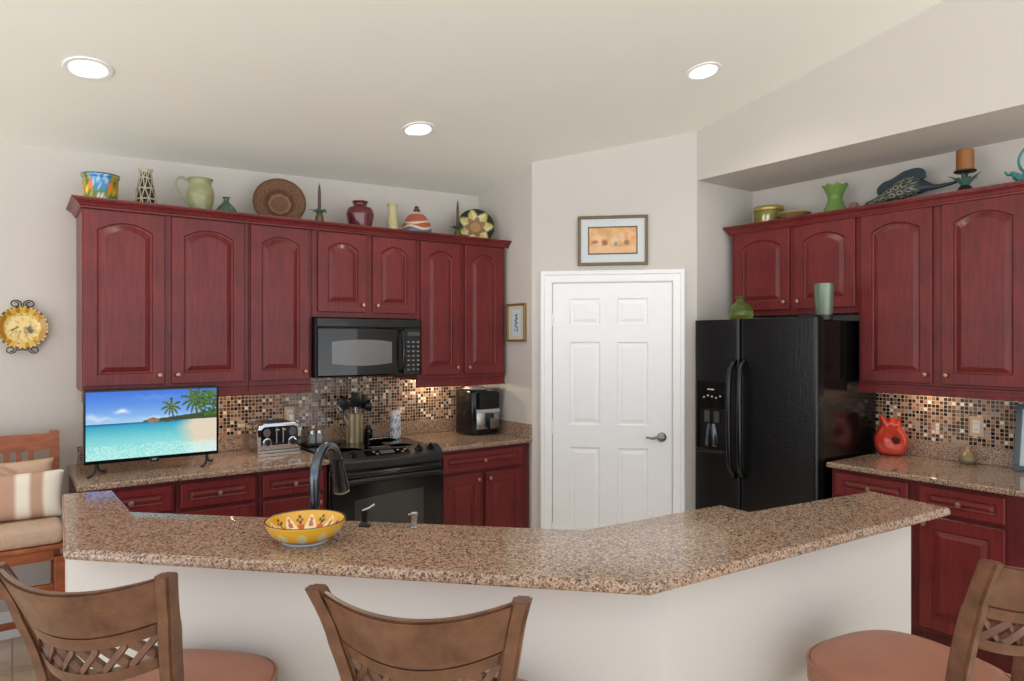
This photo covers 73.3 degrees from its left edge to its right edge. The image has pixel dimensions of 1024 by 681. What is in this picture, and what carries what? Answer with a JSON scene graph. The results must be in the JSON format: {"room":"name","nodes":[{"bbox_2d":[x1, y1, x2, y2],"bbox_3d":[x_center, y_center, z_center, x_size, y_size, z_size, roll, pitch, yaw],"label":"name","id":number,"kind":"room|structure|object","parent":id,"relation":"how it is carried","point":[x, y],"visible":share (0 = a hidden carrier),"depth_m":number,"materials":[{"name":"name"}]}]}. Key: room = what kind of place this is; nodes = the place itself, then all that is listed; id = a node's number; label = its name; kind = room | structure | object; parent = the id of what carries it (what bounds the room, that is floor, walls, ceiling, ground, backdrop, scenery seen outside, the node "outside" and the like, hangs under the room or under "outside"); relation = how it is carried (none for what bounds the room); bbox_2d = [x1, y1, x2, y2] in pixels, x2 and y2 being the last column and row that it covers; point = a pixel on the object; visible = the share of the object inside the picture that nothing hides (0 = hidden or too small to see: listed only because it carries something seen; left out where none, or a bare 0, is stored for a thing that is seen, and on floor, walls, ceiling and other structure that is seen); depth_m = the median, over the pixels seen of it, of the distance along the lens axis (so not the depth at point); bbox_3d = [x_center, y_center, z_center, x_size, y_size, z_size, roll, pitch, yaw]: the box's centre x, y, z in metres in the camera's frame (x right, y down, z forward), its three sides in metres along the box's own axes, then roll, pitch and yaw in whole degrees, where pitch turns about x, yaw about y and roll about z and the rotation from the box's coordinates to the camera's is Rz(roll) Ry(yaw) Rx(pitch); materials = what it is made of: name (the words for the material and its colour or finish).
{"room":"kitchen","nodes":[
{"label":"kitchen","id":0,"kind":"room"},
{"bbox_2d":[0,143,478,611],"bbox_3d":[-2.787,0.203,3.785,6.340,2.834,0.120,0,0,-36],"label":"wall","id":1,"kind":"structure","parent":0,"point":[39,393],"depth_m":3.88,"materials":[{"name":"paint"}]},
{"bbox_2d":[0,611,20,640],"bbox_3d":[-3.920,1.545,2.877,3.440,0.150,0.016,0,0,-36],"label":"baseboard","id":2,"kind":"structure","parent":1,"relation":"attached to","point":[5,617],"depth_m":3.73,"materials":[{"name":"white paint"}]},
{"bbox_2d":[0,300,48,353],"bbox_3d":[-2.673,-0.075,3.757,0.241,0.294,0.045,0,0,-36],"label":"platter","id":3,"kind":"object","parent":1,"relation":"attached to","point":[23,327],"visible":1,"depth_m":3.76,"materials":[{"name":"ceramic"}]},
{"bbox_2d":[76,207,248,402],"bbox_3d":[-2.013,-0.194,3.994,0.846,1.042,0.428,0,0,-36],"label":"upper cabinet","id":4,"kind":"object","parent":1,"relation":"attached to","point":[162,300],"visible":0.96,"depth_m":3.82,"materials":[{"name":"brown wood"}]},
{"bbox_2d":[81,171,119,198],"bbox_3d":[-2.252,-0.810,3.766,0.186,0.190,0.186,0,0,-36],"label":"ceramic pot","id":5,"kind":"object","parent":4,"relation":"on","point":[94,183],"visible":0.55,"depth_m":3.69,"materials":[{"name":"ceramic"}]},
{"bbox_2d":[135,168,156,203],"bbox_3d":[-2.072,-0.842,3.896,0.113,0.252,0.114,0,0,-36],"label":"vase","id":6,"kind":"object","parent":4,"relation":"on","point":[145,190],"visible":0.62,"depth_m":3.86,"materials":[{"name":"beige ceramic"}]},
{"bbox_2d":[174,176,213,208],"bbox_3d":[-1.865,-0.835,4.061,0.201,0.246,0.151,0,0,-8],"label":"pitcher","id":7,"kind":"object","parent":4,"relation":"on","point":[200,192],"visible":0.84,"depth_m":4.01,"materials":[{"name":"green ceramic"}]},
{"bbox_2d":[216,197,236,211],"bbox_3d":[-1.723,-0.789,4.150,0.128,0.151,0.128,0,0,-36],"label":"bottle","id":8,"kind":"object","parent":4,"relation":"on","point":[225,205],"visible":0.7,"depth_m":4.12,"materials":[{"name":"green glass"}]},
{"bbox_2d":[66,195,511,247],"bbox_3d":[-1.264,-0.723,4.532,2.790,0.050,0.458,0,0,-36],"label":"crown molding","id":9,"kind":"structure","parent":4,"relation":"attached to","point":[76,202],"depth_m":4.12,"materials":[{"name":"brown wood"}]},
{"bbox_2d":[248,223,311,394],"bbox_3d":[-1.515,-0.194,4.356,0.384,1.042,0.428,0,0,-36],"label":"upper cabinet","id":10,"kind":"object","parent":1,"relation":"attached to","point":[279,257],"visible":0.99,"depth_m":4.20,"materials":[{"name":"brown wood"}]},
{"bbox_2d":[253,178,305,218],"bbox_3d":[-1.484,-0.883,4.394,0.325,0.316,0.098,0,0,-20],"label":"woven basket","id":11,"kind":"object","parent":10,"relation":"on","point":[276,196],"visible":0.88,"depth_m":4.41,"materials":[{"name":"wicker"}]},
{"bbox_2d":[218,376,478,435],"bbox_3d":[-1.350,0.246,4.750,2.670,0.720,0.008,0,0,-36],"label":"tiled wall","id":12,"kind":"structure","parent":1,"relation":"attached to","point":[317,408],"depth_m":4.84,"materials":[{"name":"tile"}]},
{"bbox_2d":[284,406,294,421],"bbox_3d":[-1.496,0.502,4.632,0.072,0.116,0.010,0,0,-36],"label":"wall outlet","id":13,"kind":"object","parent":12,"relation":"attached to","point":[290,409],"visible":0.7,"depth_m":4.63,"materials":[{"name":"white plastic"}]},
{"bbox_2d":[288,413,293,420],"bbox_3d":[-1.482,0.514,4.612,0.034,0.048,0.038,0,0,-36],"label":"power adapter","id":14,"kind":"object","parent":13,"relation":"attached to","point":[290,415],"visible":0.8,"depth_m":4.60,"materials":[{"name":"white plastic"}]},
{"bbox_2d":[312,229,415,318],"bbox_3d":[-1.058,-0.431,4.687,0.742,0.567,0.428,0,0,-36],"label":"upper cabinet","id":15,"kind":"object","parent":1,"relation":"attached to","point":[362,276],"visible":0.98,"depth_m":4.52,"materials":[{"name":"brown wood"}]},
{"bbox_2d":[310,208,326,220],"bbox_3d":[-1.265,-0.785,4.486,0.114,0.141,0.121,0,0,-20],"label":"candlestick","id":16,"kind":"object","parent":15,"relation":"on","point":[319,216],"visible":0.64,"depth_m":4.47,"materials":[{"name":"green metal"}]},
{"bbox_2d":[318,183,320,208],"bbox_3d":[-1.256,-0.940,4.489,0.022,0.182,0.021,0,0,-36],"label":"taper candle","id":17,"kind":"object","parent":16,"relation":"on","point":[319,187],"visible":0.98,"depth_m":4.48,"materials":[{"name":"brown wax"}]},
{"bbox_2d":[346,200,373,225],"bbox_3d":[-1.027,-0.826,4.655,0.184,0.228,0.184,0,0,-36],"label":"vase","id":18,"kind":"object","parent":15,"relation":"on","point":[359,213],"visible":0.78,"depth_m":4.59,"materials":[{"name":"ceramic"}]},
{"bbox_2d":[312,318,419,377],"bbox_3d":[-1.038,0.047,4.649,0.722,0.378,0.512,0,0,-36],"label":"microwave","id":19,"kind":"object","parent":15,"relation":"attached to","point":[341,347],"visible":0.98,"depth_m":4.44,"materials":[{"name":"black plastic"}]},
{"bbox_2d":[386,203,398,228],"bbox_3d":[-0.833,-0.831,4.796,0.084,0.238,0.084,0,0,-36],"label":"slim vase","id":20,"kind":"object","parent":15,"relation":"on","point":[392,222],"visible":0.72,"depth_m":4.77,"materials":[{"name":"yellow ceramic"}]},
{"bbox_2d":[393,239,504,387],"bbox_3d":[-0.456,-0.194,5.125,0.745,1.042,0.428,0,0,-36],"label":"upper cabinet","id":21,"kind":"object","parent":1,"relation":"attached to","point":[460,287],"visible":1,"depth_m":4.96,"materials":[{"name":"brown wood"}]},
{"bbox_2d":[402,206,431,231],"bbox_3d":[-0.680,-0.837,4.908,0.212,0.249,0.212,0,0,-17],"label":"lidded jar","id":22,"kind":"object","parent":21,"relation":"on","point":[416,221],"visible":0.62,"depth_m":4.83,"materials":[{"name":"ceramic"}]},
{"bbox_2d":[450,225,463,234],"bbox_3d":[-0.414,-0.785,5.141,0.114,0.141,0.121,0,0,-20],"label":"candlestick","id":23,"kind":"object","parent":21,"relation":"on","point":[457,228],"visible":0.63,"depth_m":5.12,"materials":[{"name":"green metal"}]},
{"bbox_2d":[456,201,458,225],"bbox_3d":[-0.406,-0.953,5.144,0.022,0.208,0.021,0,0,-36],"label":"taper candle","id":24,"kind":"object","parent":23,"relation":"on","point":[457,207],"visible":1,"depth_m":5.14,"materials":[{"name":"brown wax"}]},
{"bbox_2d":[459,209,493,238],"bbox_3d":[-0.276,-0.869,5.233,0.285,0.275,0.081,0,0,-8],"label":"plate","id":25,"kind":"object","parent":21,"relation":"on","point":[475,222],"visible":0.81,"depth_m":5.25,"materials":[{"name":"ceramic"}]},
{"bbox_2d":[0,0,943,195],"bbox_3d":[-0.007,-1.767,1.540,8.200,1.680,7.300,0,0,-36],"label":"ceiling","id":26,"kind":"structure","parent":0,"point":[320,89],"depth_m":3.58,"materials":[{"name":"paint"}]},
{"bbox_2d":[62,56,112,79],"bbox_3d":[-1.942,-1.245,3.153,0.197,0.041,0.199,0,0,41],"label":"recessed light","id":27,"kind":"object","parent":26,"relation":"in","point":[83,67],"visible":1,"depth_m":3.14,"materials":[{"name":"white paint"}]},
{"bbox_2d":[402,122,434,136],"bbox_3d":[-0.573,-1.289,4.203,0.197,0.041,0.199,0,0,41],"label":"recessed light","id":28,"kind":"object","parent":26,"relation":"in","point":[414,129],"visible":1,"depth_m":4.19,"materials":[{"name":"white paint"}]},
{"bbox_2d":[685,62,720,80],"bbox_3d":[1.095,-1.540,3.939,0.197,0.041,0.199,0,0,41],"label":"recessed light","id":29,"kind":"object","parent":26,"relation":"in","point":[705,70],"visible":1,"depth_m":3.93,"materials":[{"name":"white paint"}]},
{"bbox_2d":[65,526,910,680],"bbox_3d":[-0.128,1.100,2.075,2.931,1.040,0.778,0,0,1],"label":"wall","id":30,"kind":"structure","parent":0,"point":[760,623],"depth_m":1.83,"materials":[{"name":"paint"}]},
{"bbox_2d":[62,491,949,595],"bbox_3d":[-0.088,0.565,2.041,3.061,0.029,0.976,0,0,0],"label":"countertop","id":31,"kind":"structure","parent":30,"relation":"on","point":[97,526],"depth_m":1.83,"materials":[{"name":"brown stone"}]},
{"bbox_2d":[263,509,345,546],"bbox_3d":[-0.567,0.519,1.887,0.217,0.060,0.217,0,0,-3],"label":"serving bowl","id":32,"kind":"object","parent":31,"relation":"on","point":[308,527],"visible":1,"depth_m":1.89,"materials":[{"name":"yellow ceramic"}]},
{"bbox_2d":[479,163,531,527],"bbox_3d":[-0.022,0.140,5.287,0.100,2.960,0.700,0,0,-36],"label":"wall","id":33,"kind":"structure","parent":0,"point":[508,203],"depth_m":5.12,"materials":[{"name":"paint"}]},
{"bbox_2d":[506,303,526,341],"bbox_3d":[0.032,-0.133,5.108,0.022,0.282,0.228,0,0,-36],"label":"framed print","id":34,"kind":"object","parent":33,"relation":"attached to","point":[516,314],"visible":1,"depth_m":5.11},
{"bbox_2d":[512,309,520,335],"bbox_3d":[0.032,-0.133,5.108,0.001,0.192,0.108,0,0,-36],"label":"picture","id":35,"kind":"object","parent":34,"relation":"attached to","point":[516,314],"depth_m":5.11},
{"bbox_2d":[0,636,1010,680],"bbox_3d":[-0.095,1.670,1.662,8.200,0.100,7.600,0,0,-36],"label":"floor","id":36,"kind":"structure","parent":0,"point":[16,664],"depth_m":3.46,"materials":[{"name":"stone"}]},
{"bbox_2d":[0,430,64,631],"bbox_3d":[-2.817,1.052,3.117,1.313,1.135,0.615,0,0,-36],"label":"bench","id":37,"kind":"object","parent":36,"relation":"on","point":[29,443],"visible":0.29,"depth_m":3.52,"materials":[{"name":"brown wood"}]},
{"bbox_2d":[0,516,62,550],"bbox_3d":[-2.776,0.911,3.057,1.292,0.092,0.480,0,0,-36],"label":"bench cushion","id":38,"kind":"object","parent":37,"relation":"on","point":[18,534],"visible":0.73,"depth_m":3.19,"materials":[{"name":"beige fabric"}]},
{"bbox_2d":[0,457,53,475],"bbox_3d":[-2.550,0.758,3.416,0.460,0.304,0.147,0,0,-36],"label":"throw pillow","id":39,"kind":"object","parent":38,"relation":"on","point":[45,464],"visible":0.23,"depth_m":3.47,"materials":[{"name":"fabric"}]},
{"bbox_2d":[0,469,64,522],"bbox_3d":[-2.454,0.758,3.285,0.540,0.224,0.167,0,0,-36],"label":"throw pillow","id":40,"kind":"object","parent":38,"relation":"on","point":[34,495],"visible":0.98,"depth_m":3.31,"materials":[{"name":"fabric"}]},
{"bbox_2d":[69,475,174,513],"bbox_3d":[-2.127,1.179,3.741,0.432,0.882,0.722,0,0,-36],"label":"base cabinet","id":41,"kind":"object","parent":36,"relation":"on","point":[159,497],"visible":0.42,"depth_m":3.53,"materials":[{"name":"brown wood"}]},
{"bbox_2d":[0,562,277,680],"bbox_3d":[-0.817,1.035,1.567,0.435,1.170,0.564,0,0,9],"label":"bar stool","id":42,"kind":"object","parent":36,"relation":"on","point":[55,628],"visible":1,"depth_m":1.35,"materials":[{"name":"brown wood"}]},
{"bbox_2d":[175,472,257,516],"bbox_3d":[-1.780,1.179,3.993,0.422,0.882,0.722,0,0,-36],"label":"base cabinet","id":43,"kind":"object","parent":36,"relation":"on","point":[232,495],"visible":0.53,"depth_m":3.73,"materials":[{"name":"brown wood"}]},
{"bbox_2d":[67,434,329,491],"bbox_3d":[-1.801,0.671,3.988,1.270,0.130,0.709,0,0,-36],"label":"countertop","id":44,"kind":"structure","parent":43,"relation":"on","point":[233,457],"depth_m":3.85,"materials":[{"name":"brown stone"}]},
{"bbox_2d":[83,386,217,478],"bbox_3d":[-1.959,0.483,3.763,0.660,0.446,0.182,0,0,-36],"label":"television","id":45,"kind":"object","parent":44,"relation":"on","point":[136,424],"visible":1,"depth_m":3.74,"materials":[{"name":"black plastic"}]},
{"bbox_2d":[246,419,300,454],"bbox_3d":[-1.524,0.612,4.413,0.275,0.187,0.263,0,0,-37],"label":"toaster","id":46,"kind":"object","parent":44,"relation":"on","point":[273,435],"visible":1,"depth_m":4.33,"materials":[{"name":"silver metal"}]},
{"bbox_2d":[258,465,326,517],"bbox_3d":[-1.446,1.179,4.236,0.400,0.882,0.722,0,0,-36],"label":"base cabinet","id":47,"kind":"object","parent":36,"relation":"on","point":[286,490],"visible":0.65,"depth_m":3.94,"materials":[{"name":"brown wood"}]},
{"bbox_2d":[300,436,442,524],"bbox_3d":[-0.943,1.131,4.538,0.758,0.938,0.809,0,0,-36],"label":"range","id":48,"kind":"object","parent":36,"relation":"on","point":[401,476],"visible":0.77,"depth_m":4.29,"materials":[{"name":"black metal"}]},
{"bbox_2d":[301,441,323,446],"bbox_3d":[-1.318,0.691,4.604,0.150,0.014,0.120,0,0,-36],"label":"tray","id":49,"kind":"object","parent":48,"relation":"on","point":[302,443],"visible":0.58,"depth_m":4.55,"materials":[{"name":"black plastic"}]},
{"bbox_2d":[307,430,314,443],"bbox_3d":[-1.335,0.640,4.580,0.052,0.087,0.052,0,0,-36],"label":"shaker","id":50,"kind":"object","parent":49,"relation":"on","point":[311,433],"visible":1,"depth_m":4.56,"materials":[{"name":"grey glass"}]},
{"bbox_2d":[315,429,322,442],"bbox_3d":[-1.296,0.640,4.621,0.052,0.087,0.052,0,0,-36],"label":"shaker","id":51,"kind":"object","parent":49,"relation":"on","point":[319,433],"visible":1,"depth_m":4.60,"materials":[{"name":"silver glass"}]},
{"bbox_2d":[346,413,362,442],"bbox_3d":[-1.080,0.599,4.728,0.116,0.197,0.116,0,0,-36],"label":"utensil crock","id":52,"kind":"object","parent":48,"relation":"on","point":[354,432],"visible":0.97,"depth_m":4.68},
{"bbox_2d":[336,402,347,427],"bbox_3d":[-1.141,0.550,4.693,0.118,0.271,0.063,0,0,-36],"label":"whisk","id":53,"kind":"object","parent":52,"relation":"in","point":[338,403],"visible":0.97,"depth_m":4.68,"materials":[{"name":"metal"}]},
{"bbox_2d":[340,396,349,419],"bbox_3d":[-1.124,0.530,4.682,0.114,0.310,0.021,0,0,-45],"label":"spoon","id":54,"kind":"object","parent":52,"relation":"in","point":[344,401],"visible":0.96,"depth_m":4.67,"materials":[{"name":"plastic"}]},
{"bbox_2d":[350,392,360,413],"bbox_3d":[-1.077,0.520,4.747,0.014,0.327,0.092,0,0,41],"label":"spatula","id":55,"kind":"object","parent":52,"relation":"in","point":[355,397],"visible":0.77,"depth_m":4.74,"materials":[{"name":"plastic"}]},
{"bbox_2d":[359,394,370,410],"bbox_3d":[-1.035,0.529,4.803,0.014,0.313,0.148,0,0,36],"label":"slotted turner","id":56,"kind":"object","parent":52,"relation":"in","point":[364,398],"visible":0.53,"depth_m":4.80,"materials":[{"name":"black plastic"}]},
{"bbox_2d":[362,400,371,413],"bbox_3d":[-1.030,0.548,4.757,0.104,0.275,0.083,0,0,-36],"label":"ladle","id":57,"kind":"object","parent":52,"relation":"in","point":[367,405],"visible":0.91,"depth_m":4.75,"materials":[{"name":"black plastic"}]},
{"bbox_2d":[300,436,427,457],"bbox_3d":[-0.982,0.711,4.592,0.754,0.026,0.625,0,0,-36],"label":"cooktop","id":58,"kind":"object","parent":48,"relation":"in","point":[388,443],"depth_m":4.53,"materials":[{"name":"black glass"}]},
{"bbox_2d":[364,420,372,438],"bbox_3d":[-1.020,0.633,4.883,0.060,0.130,0.060,0,0,-36],"label":"oil bottle","id":59,"kind":"object","parent":48,"relation":"on","point":[368,433],"visible":0.95,"depth_m":4.86,"materials":[{"name":"black glass"}]},
{"bbox_2d":[367,437,387,442],"bbox_3d":[-0.925,0.681,4.720,0.149,0.033,0.074,0,0,-45],"label":"spoon rest","id":60,"kind":"object","parent":48,"relation":"on","point":[379,439],"visible":1,"depth_m":4.70,"materials":[{"name":"black ceramic"}]},
{"bbox_2d":[390,410,400,438],"bbox_3d":[-0.836,0.597,4.931,0.076,0.202,0.076,0,0,-36],"label":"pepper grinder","id":61,"kind":"object","parent":48,"relation":"on","point":[395,417],"visible":1,"depth_m":4.90,"materials":[{"name":"white stone"}]},
{"bbox_2d":[305,584,532,680],"bbox_3d":[-0.135,1.035,1.442,0.435,1.170,0.564,0,0,9],"label":"bar stool","id":62,"kind":"object","parent":36,"relation":"on","point":[364,645],"visible":1,"depth_m":1.20,"materials":[{"name":"brown wood"}]},
{"bbox_2d":[440,443,528,527],"bbox_3d":[-0.361,1.179,5.024,0.742,0.882,0.722,0,0,-36],"label":"base cabinet","id":63,"kind":"object","parent":36,"relation":"on","point":[487,486],"visible":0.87,"depth_m":4.76,"materials":[{"name":"brown wood"}]},
{"bbox_2d":[301,418,531,451],"bbox_3d":[-0.673,0.671,4.807,1.515,0.130,0.709,0,0,-36],"label":"countertop","id":64,"kind":"structure","parent":63,"relation":"on","point":[443,432],"depth_m":5.01,"materials":[{"name":"brown stone"}]},
{"bbox_2d":[456,389,499,435],"bbox_3d":[-0.249,0.541,5.222,0.245,0.330,0.328,0,0,-36],"label":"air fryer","id":65,"kind":"object","parent":64,"relation":"on","point":[477,411],"visible":0.95,"depth_m":5.13,"materials":[{"name":"black plastic"}]},
{"bbox_2d":[462,387,488,389],"bbox_3d":[-0.278,0.367,5.231,0.212,0.015,0.212,0,0,-36],"label":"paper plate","id":66,"kind":"object","parent":65,"relation":"on","point":[485,388],"visible":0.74,"depth_m":5.16,"materials":[{"name":"white paper"}]},
{"bbox_2d":[465,386,483,388],"bbox_3d":[-0.286,0.359,5.225,0.130,0.022,0.100,0,0,-36],"label":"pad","id":67,"kind":"object","parent":66,"relation":"on","point":[466,387],"visible":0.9,"depth_m":5.20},
{"bbox_2d":[695,315,875,511],"bbox_3d":[1.760,0.734,4.542,0.782,1.772,0.890,0,0,-36],"label":"refrigerator","id":68,"kind":"object","parent":36,"relation":"on","point":[778,400],"visible":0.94,"depth_m":4.26,"materials":[{"name":"black metal"}]},
{"bbox_2d":[728,296,753,318],"bbox_3d":[1.525,-0.206,4.587,0.162,0.171,0.162,0,0,-36],"label":"bottle","id":69,"kind":"object","parent":68,"relation":"on","point":[740,309],"visible":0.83,"depth_m":4.53,"materials":[{"name":"green glass"}]},
{"bbox_2d":[813,283,834,319],"bbox_3d":[1.859,-0.231,4.101,0.116,0.216,0.116,0,0,-36],"label":"tumbler","id":70,"kind":"object","parent":68,"relation":"on","point":[823,292],"visible":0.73,"depth_m":4.06,"materials":[{"name":"green plastic"}]},
{"bbox_2d":[832,468,918,635],"bbox_3d":[2.232,1.179,3.995,0.688,0.882,0.450,0,0,-36],"label":"base cabinet","id":71,"kind":"object","parent":36,"relation":"on","point":[844,482],"visible":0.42,"depth_m":3.78,"materials":[{"name":"red wood"}]},
{"bbox_2d":[806,559,1023,680],"bbox_3d":[1.038,1.035,1.680,0.435,1.170,0.564,0,0,-28],"label":"bar stool","id":72,"kind":"object","parent":36,"relation":"on","point":[995,591],"visible":1,"depth_m":1.65,"materials":[{"name":"brown wood"}]},
{"bbox_2d":[914,481,1023,673],"bbox_3d":[2.515,1.179,3.606,0.688,0.882,0.510,0,0,-36],"label":"base cabinet","id":73,"kind":"object","parent":36,"relation":"on","point":[980,525],"visible":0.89,"depth_m":3.46,"materials":[{"name":"red wood"}]},
{"bbox_2d":[826,437,1023,497],"bbox_3d":[2.389,0.671,3.793,0.674,0.130,0.990,0,0,-36],"label":"countertop","id":74,"kind":"structure","parent":73,"relation":"on","point":[935,462],"depth_m":3.83,"materials":[{"name":"brown stone"}]},
{"bbox_2d":[873,414,908,455],"bbox_3d":[2.338,0.582,4.245,0.192,0.248,0.100,0,0,37],"label":"vase","id":75,"kind":"object","parent":74,"relation":"on","point":[889,428],"visible":1,"depth_m":4.21,"materials":[{"name":"red ceramic"}]},
{"bbox_2d":[958,445,976,464],"bbox_3d":[2.607,0.654,3.940,0.089,0.104,0.089,0,0,-36],"label":"bud vase","id":76,"kind":"object","parent":74,"relation":"on","point":[966,457],"visible":1,"depth_m":3.92,"materials":[{"name":"ceramic"}]},
{"bbox_2d":[1013,404,1023,470],"bbox_3d":[2.829,0.526,3.656,0.082,0.358,0.260,0,0,-36],"label":"photo frame","id":77,"kind":"object","parent":74,"relation":"on","point":[1018,461],"visible":1,"depth_m":3.74,"materials":[{"name":"silver metal"}]},
{"bbox_3d":[-0.220,1.179,2.612,2.165,0.882,2.035,0,0,-36],"label":"cabinet","id":78,"kind":"object","parent":36,"relation":"on","visible":0},
{"bbox_2d":[131,505,747,537],"bbox_3d":[-0.231,0.721,2.364,2.986,0.030,1.115,0,0,-2],"label":"countertop","id":79,"kind":"structure","parent":78,"relation":"on","point":[718,511],"depth_m":2.64,"materials":[{"name":"brown stone"}]},
{"bbox_2d":[309,441,349,508],"bbox_3d":[-0.586,0.521,2.310,0.122,0.369,0.273,0,0,9],"label":"faucet","id":80,"kind":"object","parent":79,"relation":"on","point":[340,481],"visible":0.7,"depth_m":2.27,"materials":[{"name":"metal"}]},
{"bbox_2d":[359,504,374,526],"bbox_3d":[-0.554,0.664,2.619,0.060,0.084,0.044,0,0,-42],"label":"soap dispenser","id":81,"kind":"object","parent":79,"relation":"on","point":[364,513],"visible":0.98,"depth_m":2.60,"materials":[{"name":"black metal"}]},
{"bbox_2d":[408,511,417,528],"bbox_3d":[-0.372,0.673,2.582,0.039,0.064,0.028,0,0,-36],"label":"air gap","id":82,"kind":"object","parent":79,"relation":"on","point":[413,514],"visible":1,"depth_m":2.58,"materials":[{"name":"silver metal"}]},
{"bbox_2d":[532,131,696,528],"bbox_3d":[0.724,0.055,4.933,1.160,3.129,0.100,0,0,9],"label":"wall","id":83,"kind":"structure","parent":0,"point":[657,178],"depth_m":4.87,"materials":[{"name":"paint"}]},
{"bbox_2d":[551,282,671,529],"bbox_3d":[0.696,0.602,4.852,0.844,2.017,0.068,0,0,9],"label":"door","id":84,"kind":"structure","parent":83,"relation":"in","point":[611,425],"depth_m":4.87,"materials":[{"name":"white paint"}]},
{"bbox_2d":[540,269,684,528],"bbox_3d":[0.704,0.561,4.870,1.011,2.117,0.030,0,0,9],"label":"trim","id":85,"kind":"structure","parent":83,"relation":"attached to","point":[677,276],"depth_m":4.87,"materials":[{"name":"white paint"}]},
{"bbox_2d":[578,214,647,265],"bbox_3d":[0.713,-0.708,4.872,0.492,0.352,0.025,0,0,9],"label":"framed painting","id":86,"kind":"object","parent":83,"relation":"attached to","point":[611,240],"visible":1,"depth_m":4.87,"materials":[{"name":"brown paper"}]},
{"bbox_2d":[588,226,637,254],"bbox_3d":[0.713,-0.709,4.872,0.348,0.198,0.001,0,0,9],"label":"picture","id":87,"kind":"object","parent":86,"relation":"attached to","point":[611,239],"depth_m":4.87},
{"bbox_2d":[697,181,751,319],"bbox_3d":[1.559,0.044,5.051,0.740,3.151,0.100,0,0,-36],"label":"wall","id":88,"kind":"structure","parent":0,"point":[719,207],"depth_m":4.91,"materials":[{"name":"paint"}]},
{"bbox_2d":[697,0,1023,191],"bbox_3d":[3.170,-1.813,2.748,0.640,1.397,5.520,0,0,-36],"label":"soffit","id":89,"kind":"structure","parent":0,"point":[948,77],"depth_m":3.81,"materials":[{"name":"paint"}]},
{"bbox_2d":[752,138,1023,452],"bbox_3d":[3.478,-0.453,2.971,0.120,4.146,5.520,0,0,-36],"label":"wall","id":90,"kind":"structure","parent":0,"point":[992,160],"depth_m":4.38,"materials":[{"name":"paint"}]},
{"bbox_2d":[732,217,858,317],"bbox_3d":[1.958,-0.475,4.654,0.358,0.610,0.915,0,0,-36],"label":"upper cabinet","id":91,"kind":"object","parent":90,"relation":"attached to","point":[776,271],"visible":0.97,"depth_m":4.52,"materials":[{"name":"brown wood"}]},
{"bbox_2d":[753,205,783,222],"bbox_3d":[1.815,-0.863,4.869,0.206,0.164,0.206,0,0,-36],"label":"tin","id":92,"kind":"object","parent":91,"relation":"on","point":[764,212],"visible":0.61,"depth_m":4.79,"materials":[{"name":"gold metal"}]},
{"bbox_2d":[777,210,810,217],"bbox_3d":[1.913,-0.823,4.665,0.216,0.084,0.216,0,0,-36],"label":"dish","id":93,"kind":"object","parent":91,"relation":"on","point":[785,214],"visible":0.45,"depth_m":4.59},
{"bbox_2d":[822,182,848,211],"bbox_3d":[2.101,-0.895,4.475,0.157,0.233,0.157,0,0,-12],"label":"vase","id":94,"kind":"object","parent":91,"relation":"on","point":[834,192],"visible":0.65,"depth_m":4.43,"materials":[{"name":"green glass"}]},
{"bbox_2d":[849,202,858,207],"bbox_3d":[2.139,-0.822,4.304,0.064,0.087,0.064,0,0,-36],"label":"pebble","id":95,"kind":"object","parent":91,"relation":"on","point":[853,204],"visible":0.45,"depth_m":4.29,"materials":[{"name":"stone"}]},
{"bbox_2d":[723,180,1023,235],"bbox_3d":[2.229,-0.781,4.273,0.366,0.057,1.928,0,0,-36],"label":"crown molding","id":96,"kind":"structure","parent":91,"relation":"attached to","point":[1016,187],"depth_m":4.03,"materials":[{"name":"brown wood"}]},
{"bbox_2d":[858,193,1023,401],"bbox_3d":[2.496,-0.234,3.904,0.348,1.092,0.930,0,0,-36],"label":"upper cabinet","id":97,"kind":"object","parent":90,"relation":"attached to","point":[941,287],"visible":1,"depth_m":3.80,"materials":[{"name":"red wood"}]},
{"bbox_2d":[865,168,957,204],"bbox_3d":[2.374,-0.904,4.150,0.072,0.247,0.636,0,0,-36],"label":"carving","id":98,"kind":"object","parent":97,"relation":"on","point":[911,182],"visible":0.89,"depth_m":4.13,"materials":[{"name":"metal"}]},
{"bbox_2d":[948,168,980,190],"bbox_3d":[2.546,-0.866,3.858,0.161,0.174,0.159,0,0,-36],"label":"candle holder","id":99,"kind":"object","parent":97,"relation":"on","point":[965,180],"visible":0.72,"depth_m":3.84,"materials":[{"name":"green metal"}]},
{"bbox_2d":[956,148,974,169],"bbox_3d":[2.545,-1.014,3.864,0.088,0.122,0.088,0,0,-36],"label":"pillar candle","id":100,"kind":"object","parent":99,"relation":"on","point":[965,158],"visible":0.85,"depth_m":3.83,"materials":[{"name":"orange wax"}]},
{"bbox_2d":[1004,149,1023,180],"bbox_3d":[2.719,-0.908,3.624,0.080,0.255,0.220,0,0,-36],"label":"glass figurine","id":101,"kind":"object","parent":97,"relation":"on","point":[1016,176],"visible":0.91,"depth_m":3.65,"materials":[{"name":"teal glass"}]},
{"bbox_2d":[876,393,1023,449],"bbox_3d":[2.635,0.426,4.022,0.008,0.360,1.070,0,0,-36],"label":"tiled wall","id":102,"kind":"structure","parent":90,"relation":"attached to","point":[930,418],"depth_m":4.07,"materials":[{"name":"tile"}]},
{"bbox_2d":[969,416,983,436],"bbox_3d":[2.671,0.495,3.958,0.010,0.116,0.072,0,0,-36],"label":"wall outlet","id":103,"kind":"object","parent":102,"relation":"attached to","point":[976,424],"visible":1,"depth_m":3.95,"materials":[{"name":"white plastic"}]},
{"bbox_2d":[972,420,979,432],"bbox_3d":[2.668,0.495,3.956,0.003,0.072,0.036,0,0,-36],"label":"receptacle","id":104,"kind":"object","parent":103,"relation":"attached to","point":[975,423],"depth_m":3.95,"materials":[{"name":"white plastic"}]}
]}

